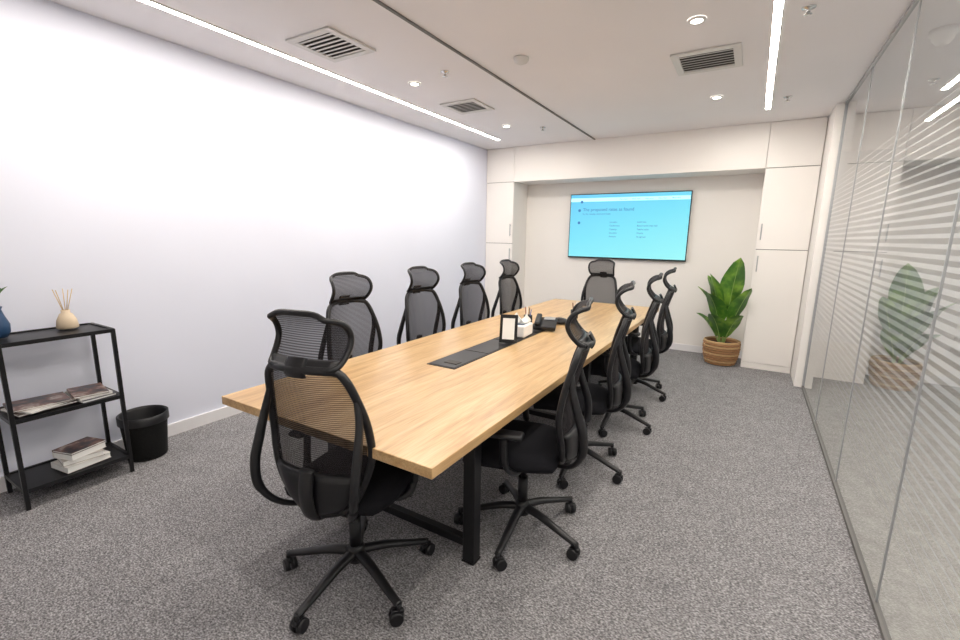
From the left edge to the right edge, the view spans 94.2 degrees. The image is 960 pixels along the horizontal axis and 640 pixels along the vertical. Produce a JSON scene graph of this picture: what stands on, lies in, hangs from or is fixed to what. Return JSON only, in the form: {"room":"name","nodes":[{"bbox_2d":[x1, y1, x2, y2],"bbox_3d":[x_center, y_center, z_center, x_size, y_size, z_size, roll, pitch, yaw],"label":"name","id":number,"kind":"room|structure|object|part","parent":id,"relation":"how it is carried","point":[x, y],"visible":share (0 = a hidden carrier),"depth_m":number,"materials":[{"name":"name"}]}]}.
{"room":"conference room","nodes":[
{"label":"conference room","id":0,"kind":"room"},
{"bbox_2d":[0,0,486,476],"bbox_3d":[-1.822,-0.656,3.943,0.100,2.778,8.356,7,12,30],"label":"wall","id":1,"kind":"structure","parent":0,"point":[183,197],"depth_m":3.24,"materials":[{"name":"white paint"}]},
{"bbox_2d":[0,406,242,492],"bbox_3d":[-1.917,0.707,3.962,0.015,0.090,7.680,7,12,30],"label":"baseboard","id":2,"kind":"structure","parent":1,"relation":"attached to","point":[190,423],"depth_m":3.46,"materials":[{"name":"white"}]},
{"bbox_2d":[0,349,959,639],"bbox_3d":[1.275,0.955,3.423,6.276,0.100,10.200,7,12,30],"label":"floor","id":3,"kind":"structure","parent":0,"point":[723,521],"depth_m":2.20,"materials":[{"name":"carpet"}]},
{"bbox_2d":[0,323,134,510],"bbox_3d":[-2.455,0.524,2.621,0.330,0.926,0.500,7,12,30],"label":"shelf rack","id":4,"kind":"object","parent":3,"relation":"on","point":[32,478],"visible":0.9,"depth_m":2.55,"materials":[{"name":"black metal"}]},
{"bbox_3d":[-2.578,0.522,2.412,0.290,0.022,0.018,7,12,30],"label":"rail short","id":5,"kind":"part","parent":4,"relation":"part of","materials":[{"name":"black metal"}]},
{"bbox_2d":[0,287,10,338],"bbox_3d":[-2.565,-0.037,2.362,0.125,0.269,0.130,1,11,2],"label":"vase","id":6,"kind":"object","parent":4,"relation":"on","point":[5,326],"visible":1,"depth_m":2.37,"materials":[{"name":"blue ceramic"}]},
{"bbox_3d":[-2.711,0.544,2.498,0.020,0.925,0.020,7,12,30],"label":"post","id":7,"kind":"part","parent":4,"relation":"part of","materials":[{"name":"black metal"}]},
{"bbox_3d":[-2.584,0.910,2.485,0.290,0.022,0.018,7,12,30],"label":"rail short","id":8,"kind":"part","parent":4,"relation":"part of","materials":[{"name":"black metal"}]},
{"bbox_3d":[-2.446,0.578,2.341,0.020,0.925,0.020,7,12,30],"label":"post","id":9,"kind":"part","parent":4,"relation":"part of","materials":[{"name":"black metal"}]},
{"bbox_2d":[0,392,77,417],"bbox_3d":[-2.495,0.473,2.524,0.269,0.033,0.310,4,11,18],"label":"pile","id":10,"kind":"object","parent":4,"relation":"on","point":[24,407],"visible":0.9,"depth_m":2.50,"materials":[{"name":"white paper"}]},
{"bbox_3d":[-2.580,0.063,2.616,0.018,0.022,0.460,7,12,30],"label":"rail long","id":11,"kind":"part","parent":4,"relation":"part of","materials":[{"name":"black metal"}]},
{"bbox_3d":[-2.447,0.082,2.538,0.324,0.012,0.494,7,12,30],"label":"shelf","id":12,"kind":"part","parent":4,"relation":"part of","materials":[{"name":"black metal"}]},
{"bbox_3d":[-2.315,0.097,2.460,0.018,0.022,0.460,7,12,30],"label":"rail long","id":13,"kind":"part","parent":4,"relation":"part of","materials":[{"name":"black metal"}]},
{"bbox_3d":[-2.454,0.488,2.615,0.324,0.012,0.494,7,12,30],"label":"shelf","id":14,"kind":"part","parent":4,"relation":"part of","materials":[{"name":"black metal"}]},
{"bbox_3d":[-2.593,0.858,2.765,0.018,0.022,0.460,7,12,30],"label":"rail long","id":15,"kind":"part","parent":4,"relation":"part of","materials":[{"name":"black metal"}]},
{"bbox_2d":[52,289,78,329],"bbox_3d":[-2.445,-0.066,2.629,0.104,0.230,0.104,7,12,30],"label":"reed diffuser","id":16,"kind":"object","parent":4,"relation":"on","point":[66,319],"visible":1,"depth_m":2.61,"materials":[{"name":"beige ceramic"}]},
{"bbox_3d":[-2.460,0.876,2.687,0.324,0.012,0.494,7,12,30],"label":"shelf","id":17,"kind":"part","parent":4,"relation":"part of","materials":[{"name":"black metal"}]},
{"bbox_3d":[-2.321,0.503,2.536,0.018,0.022,0.460,7,12,30],"label":"rail long","id":18,"kind":"part","parent":4,"relation":"part of","materials":[{"name":"black metal"}]},
{"bbox_3d":[-2.328,0.891,2.609,0.018,0.022,0.460,7,12,30],"label":"rail long","id":19,"kind":"part","parent":4,"relation":"part of","materials":[{"name":"black metal"}]},
{"bbox_2d":[51,437,110,473],"bbox_3d":[-2.404,0.804,2.688,0.185,0.114,0.228,6,12,25],"label":"pile","id":20,"kind":"object","parent":4,"relation":"on","point":[84,452],"visible":1,"depth_m":2.64,"materials":[{"name":"white paper"}]},
{"bbox_2d":[65,383,116,403],"bbox_3d":[-2.364,0.439,2.697,0.256,0.041,0.197,7,12,30],"label":"pile","id":21,"kind":"object","parent":4,"relation":"on","point":[91,392],"visible":0.91,"depth_m":2.66,"materials":[{"name":"white paper"}]},
{"bbox_3d":[-2.463,0.472,2.902,0.020,0.925,0.020,7,12,30],"label":"post","id":22,"kind":"part","parent":4,"relation":"part of","materials":[{"name":"black metal"}]},
{"bbox_3d":[-2.323,0.044,2.740,0.290,0.022,0.018,7,12,30],"label":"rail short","id":23,"kind":"part","parent":4,"relation":"part of","materials":[{"name":"black metal"}]},
{"bbox_3d":[-2.336,0.838,2.889,0.290,0.022,0.018,7,12,30],"label":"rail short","id":24,"kind":"part","parent":4,"relation":"part of","materials":[{"name":"black metal"}]},
{"bbox_3d":[-2.198,0.506,2.745,0.020,0.925,0.020,7,12,30],"label":"post","id":25,"kind":"part","parent":4,"relation":"part of","materials":[{"name":"black metal"}]},
{"bbox_2d":[116,405,168,461],"bbox_3d":[-2.262,0.768,3.019,0.284,0.306,0.284,7,12,30],"label":"waste bin","id":26,"kind":"object","parent":3,"relation":"on","point":[148,424],"visible":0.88,"depth_m":2.95,"materials":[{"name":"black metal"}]},
{"bbox_2d":[250,309,434,633],"bbox_3d":[-0.554,0.532,1.866,0.662,1.248,0.654,5,11,19],"label":"office chair","id":27,"kind":"object","parent":3,"relation":"on","point":[322,434],"visible":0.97,"depth_m":1.62,"materials":[{"name":"black plastic"}]},
{"bbox_2d":[326,271,382,358],"bbox_3d":[-0.720,0.315,3.005,0.663,1.249,0.689,8,13,34],"label":"office chair","id":28,"kind":"object","parent":3,"relation":"on","point":[348,303],"visible":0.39,"depth_m":3.12,"materials":[{"name":"black fabric"}]},
{"bbox_2d":[397,266,445,344],"bbox_3d":[-0.319,0.196,3.677,0.663,1.249,0.689,9,13,36],"label":"office chair","id":29,"kind":"object","parent":3,"relation":"on","point":[423,315],"visible":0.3,"depth_m":3.75,"materials":[{"name":"black fabric"}]},
{"bbox_2d":[222,299,658,565],"bbox_3d":[0.385,0.474,3.583,1.225,0.760,4.145,7,12,30],"label":"conference table","id":30,"kind":"object","parent":3,"relation":"on","point":[431,402],"visible":0.62,"depth_m":2.26,"materials":[{"name":"brown wood"}]},
{"bbox_3d":[-0.428,0.993,2.320,0.845,0.040,0.040,7,12,30],"label":"foot rail","id":31,"kind":"part","parent":30,"relation":"part of","materials":[{"name":"black metal"}]},
{"bbox_3d":[-0.036,0.778,2.042,0.060,0.704,0.060,7,12,30],"label":"leg","id":32,"kind":"part","parent":30,"relation":"part of","materials":[{"name":"black metal"}]},
{"bbox_2d":[427,323,544,369],"bbox_3d":[0.172,0.155,3.254,0.200,0.006,1.560,7,12,30],"label":"cable tray","id":33,"kind":"object","parent":30,"relation":"on","point":[457,360],"depth_m":2.88,"materials":[{"name":"black metal"}]},
{"bbox_2d":[499,314,517,342],"bbox_3d":[0.208,0.057,3.187,0.125,0.196,0.109,3,11,11],"label":"picture frame","id":34,"kind":"object","parent":30,"relation":"on","point":[508,323],"visible":1,"depth_m":3.15,"materials":[{"name":"black plastic"}]},
{"bbox_2d":[515,313,532,337],"bbox_3d":[0.322,0.029,3.416,0.110,0.178,0.200,6,12,25],"label":"tissue box","id":35,"kind":"object","parent":30,"relation":"on","point":[525,326],"visible":0.8,"depth_m":3.39,"materials":[{"name":"white plastic"}]},
{"bbox_2d":[524,306,531,321],"bbox_3d":[0.402,-0.031,3.736,0.072,0.180,0.072,7,12,30],"label":"pen holder","id":36,"kind":"object","parent":30,"relation":"on","point":[529,314],"visible":0.35,"depth_m":3.72,"materials":[{"name":"black metal"}]},
{"bbox_3d":[0.408,0.751,3.681,0.845,0.040,0.040,7,12,30],"label":"foot rail","id":37,"kind":"part","parent":30,"relation":"part of","materials":[{"name":"black metal"}]},
{"bbox_2d":[533,313,556,330],"bbox_3d":[0.540,0.015,3.683,0.180,0.106,0.198,4,11,14],"label":"desk phone","id":38,"kind":"object","parent":30,"relation":"on","point":[541,323],"visible":1,"depth_m":3.64,"materials":[{"name":"black plastic"}]},
{"bbox_2d":[556,317,566,323],"bbox_3d":[0.738,0.001,3.957,0.256,0.046,0.292,1,11,2],"label":"conference speakerphone","id":39,"kind":"object","parent":30,"relation":"on","point":[560,320],"visible":0.48,"depth_m":3.90,"materials":[{"name":"black plastic"}]},
{"bbox_3d":[0.799,0.536,3.403,0.060,0.704,0.060,7,12,30],"label":"leg","id":40,"kind":"part","parent":30,"relation":"part of","materials":[{"name":"black metal"}]},
{"bbox_3d":[1.658,0.288,4.801,0.060,0.704,0.060,7,12,30],"label":"leg","id":41,"kind":"part","parent":30,"relation":"part of","materials":[{"name":"black metal"}]},
{"bbox_2d":[451,262,489,328],"bbox_3d":[0.084,0.079,4.334,0.663,1.249,0.689,9,13,36],"label":"office chair","id":42,"kind":"object","parent":3,"relation":"on","point":[473,303],"visible":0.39,"depth_m":4.42,"materials":[{"name":"black fabric"}]},
{"bbox_2d":[485,147,527,317],"bbox_3d":[0.402,-1.197,7.024,0.463,2.776,0.498,7,12,30],"label":"tall cabinet","id":43,"kind":"object","parent":3,"relation":"on","point":[506,203],"visible":0.83,"depth_m":6.79,"materials":[{"name":"laminate"}]},
{"bbox_3d":[0.280,-0.524,6.963,0.459,1.324,0.020,7,12,30],"label":"door","id":44,"kind":"part","parent":43,"relation":"part of","materials":[{"name":"laminate"}]},
{"bbox_3d":[0.297,-1.617,6.758,0.459,0.884,0.020,7,12,30],"label":"door","id":45,"kind":"part","parent":43,"relation":"part of","materials":[{"name":"laminate"}]},
{"bbox_3d":[0.308,-2.293,6.631,0.459,0.476,0.020,7,12,30],"label":"panel","id":46,"kind":"part","parent":43,"relation":"part of","materials":[{"name":"laminate"}]},
{"bbox_2d":[491,259,521,316],"bbox_3d":[0.489,-0.042,5.012,0.663,1.249,0.689,8,13,34],"label":"office chair","id":47,"kind":"object","parent":3,"relation":"on","point":[509,296],"visible":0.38,"depth_m":5.10,"materials":[{"name":"black fabric"}]},
{"bbox_2d":[454,297,595,571],"bbox_3d":[0.208,0.487,2.222,0.663,1.230,0.679,4,11,16],"label":"office chair","id":48,"kind":"object","parent":3,"relation":"on","point":[520,447],"visible":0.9,"depth_m":2.07,"materials":[{"name":"black plastic"}]},
{"bbox_2d":[533,281,636,488],"bbox_3d":[0.630,0.359,2.889,0.663,1.248,0.679,4,11,18],"label":"office chair","id":49,"kind":"object","parent":3,"relation":"on","point":[617,395],"visible":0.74,"depth_m":2.72,"materials":[{"name":"black plastic"}]},
{"bbox_2d":[581,259,617,303],"bbox_3d":[1.375,-0.104,5.419,0.689,1.249,0.663,8,13,34],"label":"office chair","id":50,"kind":"object","parent":3,"relation":"on","point":[601,285],"visible":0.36,"depth_m":5.54,"materials":[{"name":"black fabric"}]},
{"bbox_2d":[591,272,663,436],"bbox_3d":[1.087,0.233,3.596,0.663,1.248,0.679,5,11,21],"label":"office chair","id":51,"kind":"object","parent":3,"relation":"on","point":[648,364],"visible":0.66,"depth_m":3.41,"materials":[{"name":"black plastic"}]},
{"bbox_2d":[598,267,676,401],"bbox_3d":[1.510,0.104,4.323,0.663,1.248,0.679,5,12,23],"label":"office chair","id":52,"kind":"object","parent":3,"relation":"on","point":[665,338],"visible":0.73,"depth_m":4.12,"materials":[{"name":"black plastic"}]},
{"bbox_2d":[697,258,751,365],"bbox_3d":[2.918,-0.104,5.386,0.571,1.304,0.528,7,12,30],"label":"banana plant","id":53,"kind":"object","parent":3,"relation":"on","point":[726,298],"visible":1,"depth_m":5.30,"materials":[{"name":"green plant"}]},
{"bbox_2d":[740,117,827,373],"bbox_3d":[3.493,-0.805,5.195,0.497,2.776,0.498,7,12,30],"label":"tall cabinet","id":54,"kind":"object","parent":3,"relation":"on","point":[795,147],"visible":1,"depth_m":4.99,"materials":[{"name":"laminate"}]},
{"bbox_3d":[3.371,-0.132,5.134,0.493,1.324,0.020,7,12,30],"label":"door","id":55,"kind":"part","parent":54,"relation":"part of","materials":[{"name":"laminate"}]},
{"bbox_3d":[3.389,-1.225,4.929,0.493,0.884,0.020,7,12,30],"label":"door","id":56,"kind":"part","parent":54,"relation":"part of","materials":[{"name":"laminate"}]},
{"bbox_3d":[3.399,-1.901,4.802,0.493,0.476,0.020,7,12,30],"label":"panel","id":57,"kind":"part","parent":54,"relation":"part of","materials":[{"name":"laminate"}]},
{"bbox_2d":[790,102,845,386],"bbox_3d":[3.624,-0.737,4.837,0.095,2.778,0.991,7,12,30],"label":"wall pier","id":58,"kind":"object","parent":3,"relation":"on","point":[835,120],"visible":0.71,"depth_m":4.51,"materials":[{"name":"white paint"}]},
{"bbox_2d":[802,105,846,385],"bbox_3d":[3.382,-0.657,4.391,0.022,2.728,0.016,7,12,30],"label":"channel","id":59,"kind":"object","parent":58,"relation":"attached to","point":[845,105],"visible":0.64,"depth_m":4.37,"materials":[{"name":"grey metal"}]},
{"bbox_2d":[801,386,887,639],"bbox_3d":[1.517,1.231,1.643,0.022,0.022,7.150,7,12,30],"label":"channel","id":60,"kind":"object","parent":3,"relation":"on","point":[861,566],"visible":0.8,"depth_m":2.25,"materials":[{"name":"grey metal"}]},
{"bbox_2d":[803,65,873,419],"bbox_3d":[3.101,-0.576,3.934,0.001,2.738,1.102,7,12,30],"label":"pane","id":61,"kind":"object","parent":60,"relation":"on","point":[856,106],"visible":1,"depth_m":3.85,"materials":[{"name":"clear glass"}]},
{"bbox_2d":[815,66,873,420],"bbox_3d":[2.814,-0.493,3.466,0.008,2.718,0.007,7,12,30],"label":"joint","id":62,"kind":"object","parent":60,"relation":"on","point":[873,66],"visible":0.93,"depth_m":3.44,"materials":[{"name":"grey metal"}]},
{"bbox_2d":[815,0,919,481],"bbox_3d":[2.530,-0.410,3.003,0.001,2.738,1.092,7,12,30],"label":"pane","id":63,"kind":"object","parent":60,"relation":"on","point":[889,74],"visible":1,"depth_m":2.90,"materials":[{"name":"clear glass"}]},
{"bbox_2d":[835,0,920,480],"bbox_3d":[2.245,-0.328,2.539,0.008,2.718,0.007,7,12,30],"label":"joint","id":64,"kind":"object","parent":60,"relation":"on","point":[920,0],"visible":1,"depth_m":2.50,"materials":[{"name":"grey metal"}]},
{"bbox_2d":[876,496,898,639],"bbox_3d":[1.391,-0.081,1.149,0.001,2.738,1.092,7,12,30],"label":"pane","id":65,"kind":"object","parent":60,"relation":"on","point":[885,602],"visible":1,"depth_m":1.75,"materials":[{"name":"clear glass"}]},
{"bbox_2d":[897,210,959,639],"bbox_3d":[1.391,0.086,1.179,0.001,1.760,1.088,7,12,30],"label":"film","id":66,"kind":"object","parent":65,"relation":"attached to","point":[951,330],"visible":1,"depth_m":1.51,"materials":[{"name":"white plastic"}]},
{"bbox_2d":[836,0,959,597],"bbox_3d":[1.960,-0.245,2.076,0.001,2.738,1.092,7,12,30],"label":"pane","id":67,"kind":"object","parent":60,"relation":"on","point":[869,468],"visible":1,"depth_m":2.06,"materials":[{"name":"clear glass"}]},
{"bbox_2d":[901,126,959,470],"bbox_3d":[1.960,-0.079,2.105,0.001,1.760,1.088,7,12,30],"label":"film","id":68,"kind":"object","parent":67,"relation":"attached to","point":[926,297],"visible":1,"depth_m":1.72,"materials":[{"name":"white plastic"}]},
{"bbox_2d":[875,189,959,600],"bbox_3d":[1.676,-0.163,1.612,0.008,2.718,0.007,7,12,30],"label":"joint","id":69,"kind":"object","parent":60,"relation":"on","point":[958,199],"visible":1,"depth_m":1.68,"materials":[{"name":"grey"}]},
{"bbox_2d":[49,0,959,149],"bbox_3d":[1.320,-1.873,2.892,6.276,0.100,10.200,7,12,30],"label":"ceiling","id":70,"kind":"structure","parent":0,"point":[606,68],"depth_m":3.15,"materials":[{"name":"paint"}]},
{"bbox_2d":[137,0,500,139],"bbox_3d":[-1.101,-2.019,3.771,0.058,0.010,5.220,7,12,30],"label":"recessed light","id":71,"kind":"object","parent":70,"relation":"in","point":[153,3],"visible":1,"depth_m":3.26,"materials":[{"name":"white plastic"}]},
{"bbox_2d":[285,26,375,62],"bbox_3d":[-1.020,-1.883,3.069,0.420,0.017,0.420,7,12,30],"label":"ceiling air vent","id":72,"kind":"object","parent":70,"relation":"attached to","point":[328,43],"depth_m":3.05,"materials":[{"name":"white metal"}]},
{"bbox_2d":[409,81,420,85],"bbox_3d":[-0.559,-2.020,3.818,0.104,0.009,0.104,7,12,30],"label":"recessed light","id":73,"kind":"object","parent":70,"relation":"in","point":[412,83],"visible":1,"depth_m":3.80,"materials":[{"name":"white plastic"}]},
{"bbox_2d":[441,70,448,77],"bbox_3d":[-0.277,-1.949,3.539,0.070,0.037,0.070,7,12,30],"label":"sprinkler","id":74,"kind":"object","parent":70,"relation":"attached to","point":[444,72],"visible":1,"depth_m":3.53,"materials":[{"name":"silver metal"}]},
{"bbox_2d":[440,98,494,114],"bbox_3d":[-0.125,-2.132,4.469,0.400,0.017,0.400,7,12,30],"label":"ceiling air vent","id":75,"kind":"object","parent":70,"relation":"attached to","point":[468,106],"depth_m":4.46,"materials":[{"name":"white metal"}]},
{"bbox_2d":[373,0,595,139],"bbox_3d":[-0.478,-1.795,2.627,0.020,0.009,7.670,7,12,30],"label":"track","id":76,"kind":"object","parent":70,"relation":"attached to","point":[380,3],"visible":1,"depth_m":3.21,"materials":[{"name":"grey metal"}]},
{"bbox_2d":[514,55,528,64],"bbox_3d":[0.299,-1.882,3.244,0.110,0.042,0.110,7,12,30],"label":"smoke detector","id":77,"kind":"object","parent":70,"relation":"attached to","point":[519,59],"visible":1,"depth_m":3.21,"materials":[{"name":"white plastic"}]},
{"bbox_2d":[687,15,706,24],"bbox_3d":[1.282,-1.769,2.637,0.104,0.009,0.104,7,12,30],"label":"recessed light","id":78,"kind":"object","parent":70,"relation":"in","point":[696,19],"visible":1,"depth_m":2.63,"materials":[{"name":"white plastic"}]},
{"bbox_2d":[670,42,742,75],"bbox_3d":[1.639,-1.869,3.219,0.440,0.017,0.440,7,12,30],"label":"ceiling air vent","id":79,"kind":"object","parent":70,"relation":"attached to","point":[730,55],"depth_m":3.20,"materials":[{"name":"white metal"}]},
{"bbox_2d":[711,95,722,99],"bbox_3d":[2.151,-2.021,4.052,0.104,0.009,0.104,7,12,30],"label":"recessed light","id":80,"kind":"object","parent":70,"relation":"in","point":[716,96],"visible":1,"depth_m":4.04,"materials":[{"name":"white plastic"}]},
{"bbox_2d":[764,0,784,108],"bbox_3d":[1.097,-1.571,1.566,0.058,0.010,6.645,7,12,30],"label":"recessed light","id":81,"kind":"object","parent":70,"relation":"in","point":[776,20],"visible":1,"depth_m":2.96,"materials":[{"name":"white plastic"}]},
{"bbox_2d":[801,4,816,15],"bbox_3d":[1.825,-1.717,2.479,0.070,0.037,0.070,7,12,30],"label":"sprinkler","id":82,"kind":"object","parent":70,"relation":"attached to","point":[807,8],"visible":1,"depth_m":2.47,"materials":[{"name":"silver metal"}]},
{"bbox_2d":[845,0,917,104],"bbox_3d":[1.560,-1.477,1.135,0.022,0.020,7.150,7,12,30],"label":"track","id":83,"kind":"object","parent":70,"relation":"attached to","point":[913,3],"depth_m":2.91,"materials":[{"name":"grey metal"}]},
{"bbox_2d":[514,122,770,184],"bbox_3d":[1.964,-2.132,5.913,3.127,0.482,0.475,7,12,30],"label":"wall niche header","id":84,"kind":"structure","parent":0,"point":[738,149],"depth_m":5.57,"materials":[{"name":"paint"}]},
{"bbox_2d":[524,136,769,350],"bbox_3d":[2.152,-1.041,6.334,4.196,2.778,0.100,7,12,30],"label":"wall","id":85,"kind":"structure","parent":0,"point":[725,210],"depth_m":6.06,"materials":[{"name":"white paint"}]},
{"bbox_2d":[568,190,692,261],"bbox_3d":[2.042,-1.312,6.258,1.635,0.915,0.056,7,12,30],"label":"wall-mounted television","id":86,"kind":"object","parent":85,"relation":"attached to","point":[654,226],"visible":1,"depth_m":6.19,"materials":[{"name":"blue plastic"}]},
{"bbox_2d":[669,343,741,357],"bbox_3d":[2.045,0.281,6.567,3.133,0.090,0.015,7,12,30],"label":"baseboard","id":87,"kind":"structure","parent":85,"relation":"attached to","point":[676,346],"depth_m":6.09,"materials":[{"name":"white"}]},
{"bbox_2d":[914,144,959,352],"bbox_3d":[5.757,-1.003,6.434,1.880,2.778,0.100,7,12,30],"label":"wall","id":88,"kind":"structure","parent":0,"point":[956,185],"depth_m":6.07,"materials":[{"name":"paint"}]},
{"bbox_2d":[954,314,959,343],"bbox_3d":[3.939,-0.124,1.594,0.100,2.778,10.200,7,12,30],"label":"wall","id":89,"kind":"structure","parent":0,"point":[956,339],"depth_m":6.05,"materials":[{"name":"paint"}]},
{"bbox_2d":[950,347,959,356],"bbox_3d":[3.895,1.179,1.913,0.015,0.100,10.100,7,12,30],"label":"baseboard","id":90,"kind":"structure","parent":89,"relation":"attached to","point":[952,350],"depth_m":6.02,"materials":[{"name":"grey"}]}
]}

